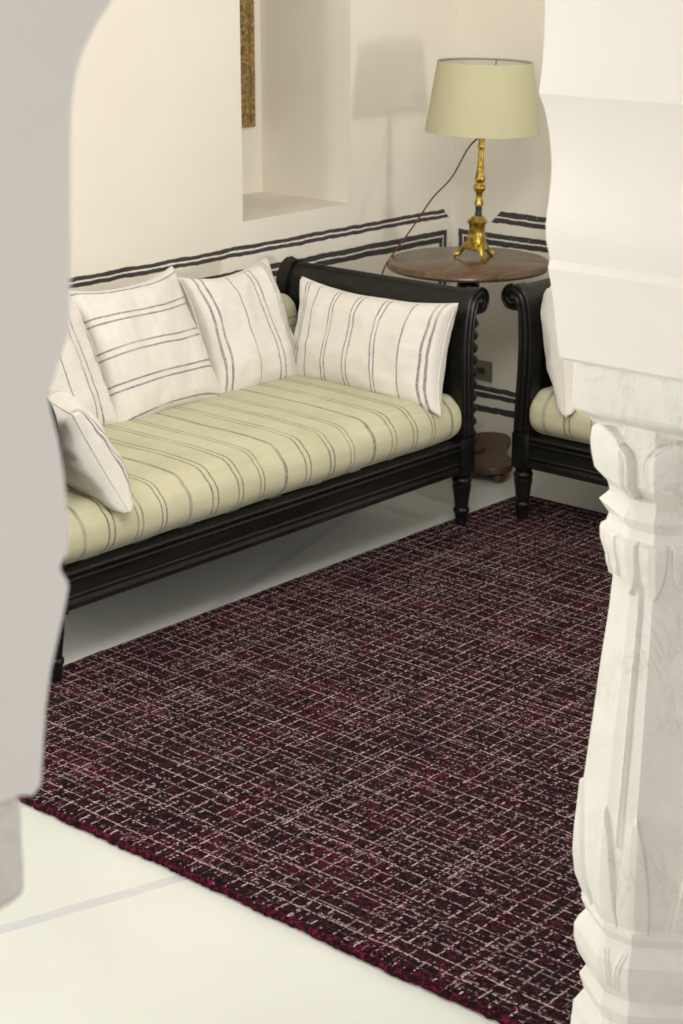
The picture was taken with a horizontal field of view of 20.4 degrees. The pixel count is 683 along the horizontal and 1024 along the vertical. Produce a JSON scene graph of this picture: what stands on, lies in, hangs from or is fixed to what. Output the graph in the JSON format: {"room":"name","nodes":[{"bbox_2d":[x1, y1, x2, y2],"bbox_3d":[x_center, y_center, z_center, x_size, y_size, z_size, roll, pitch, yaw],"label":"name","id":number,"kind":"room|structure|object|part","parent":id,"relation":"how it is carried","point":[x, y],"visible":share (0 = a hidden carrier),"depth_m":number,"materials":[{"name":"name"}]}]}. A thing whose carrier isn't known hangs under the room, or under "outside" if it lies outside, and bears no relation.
{"room":"traditional dwelling","nodes":[
{"label":"traditional dwelling","id":0,"kind":"room"},
{"bbox_2d":[70,0,456,290],"bbox_3d":[-2.434,-1.108,4.909,0.580,3.300,8.700,15,23,39],"label":"wall","id":1,"kind":"structure","parent":0,"point":[339,162],"depth_m":7.15,"materials":[{"name":"white paint"}]},
{"bbox_2d":[240,0,255,127],"bbox_3d":[-0.475,-1.934,7.237,0.033,0.950,0.400,15,23,39],"label":"picture frame","id":2,"kind":"object","parent":1,"relation":"attached to","point":[247,48],"visible":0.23,"depth_m":7.41,"materials":[{"name":"brown wood"}]},
{"bbox_3d":[-0.475,-1.522,7.370,0.033,0.085,0.400,15,23,39],"label":"frame","id":3,"kind":"part","parent":2,"relation":"part of","materials":[{"name":"brown wood"}]},
{"bbox_2d":[0,422,608,1023],"bbox_3d":[0.051,1.355,2.840,7.950,0.120,9.500,15,23,39],"label":"floor","id":4,"kind":"structure","parent":0,"point":[97,931],"depth_m":4.08,"materials":[{"name":"white tile"}]},
{"bbox_2d":[0,797,23,909],"bbox_3d":[-0.417,0.905,1.717,0.290,1.424,0.280,15,23,39],"label":"marble column","id":5,"kind":"structure","parent":4,"relation":"on","point":[11,860],"depth_m":1.51,"materials":[{"name":"white stone"}]},
{"bbox_2d":[49,256,489,680],"bbox_3d":[-0.504,-0.221,6.144,0.905,0.854,2.047,15,23,39],"label":"sofa","id":6,"kind":"object","parent":4,"relation":"on","point":[199,462],"visible":0.58,"depth_m":6.01,"materials":[{"name":"beige fabric"}]},
{"bbox_3d":[-0.806,0.378,5.320,0.070,0.192,0.070,15,23,39],"label":"leg","id":7,"kind":"part","parent":6,"relation":"part of","materials":[{"name":"black wood"}]},
{"bbox_2d":[51,297,116,424],"bbox_3d":[-0.969,-0.427,5.973,0.284,0.436,0.548,16,24,41],"label":"throw pillow","id":8,"kind":"object","parent":6,"relation":"on","point":[77,373],"visible":0.27,"depth_m":6.03,"materials":[{"name":"beige fabric"}]},
{"bbox_2d":[48,387,132,513],"bbox_3d":[-0.757,-0.192,5.438,0.229,0.314,0.438,-10,20,-28],"label":"throw pillow","id":9,"kind":"object","parent":6,"relation":"on","point":[92,467],"visible":0.71,"depth_m":5.28,"materials":[{"name":"beige fabric"}]},
{"bbox_2d":[70,266,221,420],"bbox_3d":[-0.648,-0.540,6.305,0.284,0.469,0.536,15,23,38],"label":"throw pillow","id":10,"kind":"object","parent":6,"relation":"on","point":[150,353],"visible":0.84,"depth_m":6.20,"materials":[{"name":"beige fabric"}]},
{"bbox_2d":[178,257,297,392],"bbox_3d":[-0.343,-0.629,6.627,0.246,0.448,0.495,14,23,37],"label":"throw pillow","id":11,"kind":"object","parent":6,"relation":"on","point":[240,318],"visible":0.78,"depth_m":6.53,"materials":[{"name":"beige fabric"}]},
{"bbox_3d":[-0.192,0.017,5.933,0.044,0.119,1.794,15,23,39],"label":"rail","id":12,"kind":"part","parent":6,"relation":"part of","materials":[{"name":"black wood"}]},
{"bbox_2d":[65,375,461,564],"bbox_3d":[-0.496,-0.208,6.142,0.886,0.181,1.814,15,23,39],"label":"seat cushion","id":13,"kind":"object","parent":6,"relation":"on","point":[189,463],"depth_m":5.95,"materials":[{"name":"beige fabric"}]},
{"bbox_2d":[281,293,296,334],"bbox_3d":[-0.775,-0.475,6.314,0.124,0.251,1.770,15,23,39],"label":"bolster","id":14,"kind":"object","parent":6,"relation":"on","point":[289,306],"visible":0.06,"depth_m":6.86,"materials":[{"name":"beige fabric"}]},
{"bbox_3d":[0.125,-0.535,6.802,0.843,0.637,0.113,15,23,39],"label":"arm","id":15,"kind":"part","parent":6,"relation":"part of","materials":[{"name":"black wood"}]},
{"bbox_2d":[294,276,457,416],"bbox_3d":[0.095,-0.580,6.574,0.716,0.375,0.224,17,24,42],"label":"lumbar pillow","id":16,"kind":"object","parent":6,"relation":"on","point":[389,347],"visible":0.91,"depth_m":6.45,"materials":[{"name":"beige fabric"}]},
{"bbox_3d":[0.419,-0.049,6.643,0.070,0.192,0.070,15,23,39],"label":"leg","id":17,"kind":"part","parent":6,"relation":"part of","materials":[{"name":"black wood"}]},
{"bbox_2d":[17,496,612,1023],"bbox_3d":[0.559,0.481,5.324,2.252,0.022,2.872,15,23,39],"label":"area rug","id":18,"kind":"object","parent":4,"relation":"on","point":[379,754],"visible":0.87,"depth_m":4.89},
{"bbox_2d":[387,246,548,482],"bbox_3d":[0.480,-0.568,7.300,0.620,0.805,0.620,15,23,39],"label":"round table","id":19,"kind":"object","parent":4,"relation":"on","point":[440,264],"visible":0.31,"depth_m":7.17,"materials":[{"name":"brown wood"}]},
{"bbox_2d":[382,57,539,274],"bbox_3d":[0.430,-1.044,7.271,0.650,1.346,0.426,16,23,39],"label":"table lamp","id":20,"kind":"object","parent":19,"relation":"on","point":[480,98],"visible":0.98,"depth_m":6.89,"materials":[{"name":"fabric"}]},
{"bbox_3d":[0.282,-0.912,7.294,0.478,1.065,0.085,7,19,20],"label":"power cord","id":21,"kind":"part","parent":20,"relation":"part of","materials":[{"name":"brown plastic"}]},
{"bbox_3d":[0.520,-1.286,7.114,0.049,0.284,0.049,16,23,39],"label":"stem","id":22,"kind":"part","parent":20,"relation":"part of","materials":[{"name":"gold metal"}]},
{"bbox_3d":[0.526,-1.537,7.032,0.426,0.256,0.426,16,23,39],"label":"lamp shade","id":23,"kind":"part","parent":20,"relation":"part of","materials":[{"name":"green fabric"}]},
{"bbox_2d":[501,278,608,518],"bbox_3d":[1.609,-0.280,6.326,2.047,0.854,0.905,15,23,39],"label":"sofa","id":24,"kind":"object","parent":4,"relation":"on","point":[543,439],"visible":0.43,"depth_m":6.54,"materials":[{"name":"black wood"}]},
{"bbox_3d":[0.640,-0.071,6.712,0.070,0.192,0.070,15,23,39],"label":"leg","id":25,"kind":"part","parent":24,"relation":"part of","materials":[{"name":"black wood"}]},
{"bbox_3d":[0.895,-0.567,6.904,0.113,0.637,0.843,15,23,39],"label":"arm","id":26,"kind":"part","parent":24,"relation":"part of","materials":[{"name":"black wood"}]},
{"bbox_2d":[541,286,575,417],"bbox_3d":[0.824,-0.603,6.585,0.218,0.445,0.484,8,20,24],"label":"throw pillow","id":27,"kind":"object","parent":24,"relation":"on","point":[560,371],"visible":0.29,"depth_m":6.42,"materials":[{"name":"beige fabric"}]},
{"bbox_2d":[530,386,595,444],"bbox_3d":[1.603,-0.266,6.323,1.814,0.181,0.886,15,23,39],"label":"seat cushion","id":28,"kind":"object","parent":24,"relation":"on","point":[546,418],"depth_m":6.53,"materials":[{"name":"beige fabric"}]},
{"bbox_3d":[1.334,-0.030,6.080,1.794,0.119,0.044,15,23,39],"label":"rail","id":29,"kind":"part","parent":24,"relation":"part of","materials":[{"name":"black wood"}]},
{"bbox_2d":[571,362,682,1023],"bbox_3d":[0.525,0.429,3.195,0.290,1.424,0.280,15,23,39],"label":"marble column","id":30,"kind":"structure","parent":4,"relation":"on","point":[627,849],"depth_m":3.11,"materials":[{"name":"white stone"}]},
{"bbox_2d":[0,0,682,803],"bbox_3d":[0.052,-0.901,1.950,0.557,1.880,5.640,15,23,39],"label":"archway","id":31,"kind":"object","parent":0,"point":[611,88],"depth_m":1.50,"materials":[{"name":"white paint"}]},
{"bbox_2d":[452,0,551,429],"bbox_3d":[2.455,-1.503,6.135,5.050,3.300,0.300,15,23,39],"label":"wall","id":32,"kind":"structure","parent":0,"point":[517,171],"depth_m":7.64,"materials":[{"name":"white paint"}]},
{"bbox_2d":[474,360,491,381],"bbox_3d":[0.583,-0.592,7.942,0.108,0.086,0.015,15,23,39],"label":"wall socket","id":33,"kind":"object","parent":32,"relation":"attached to","point":[484,368],"visible":0.62,"depth_m":7.93,"materials":[{"name":"grey plastic"}]},
{"bbox_2d":[476,367,483,374],"bbox_3d":[0.580,-0.590,7.939,0.040,0.026,0.005,15,23,39],"label":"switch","id":34,"kind":"object","parent":33,"relation":"attached to","point":[480,370],"depth_m":7.94,"materials":[{"name":"black plastic"}]}
]}

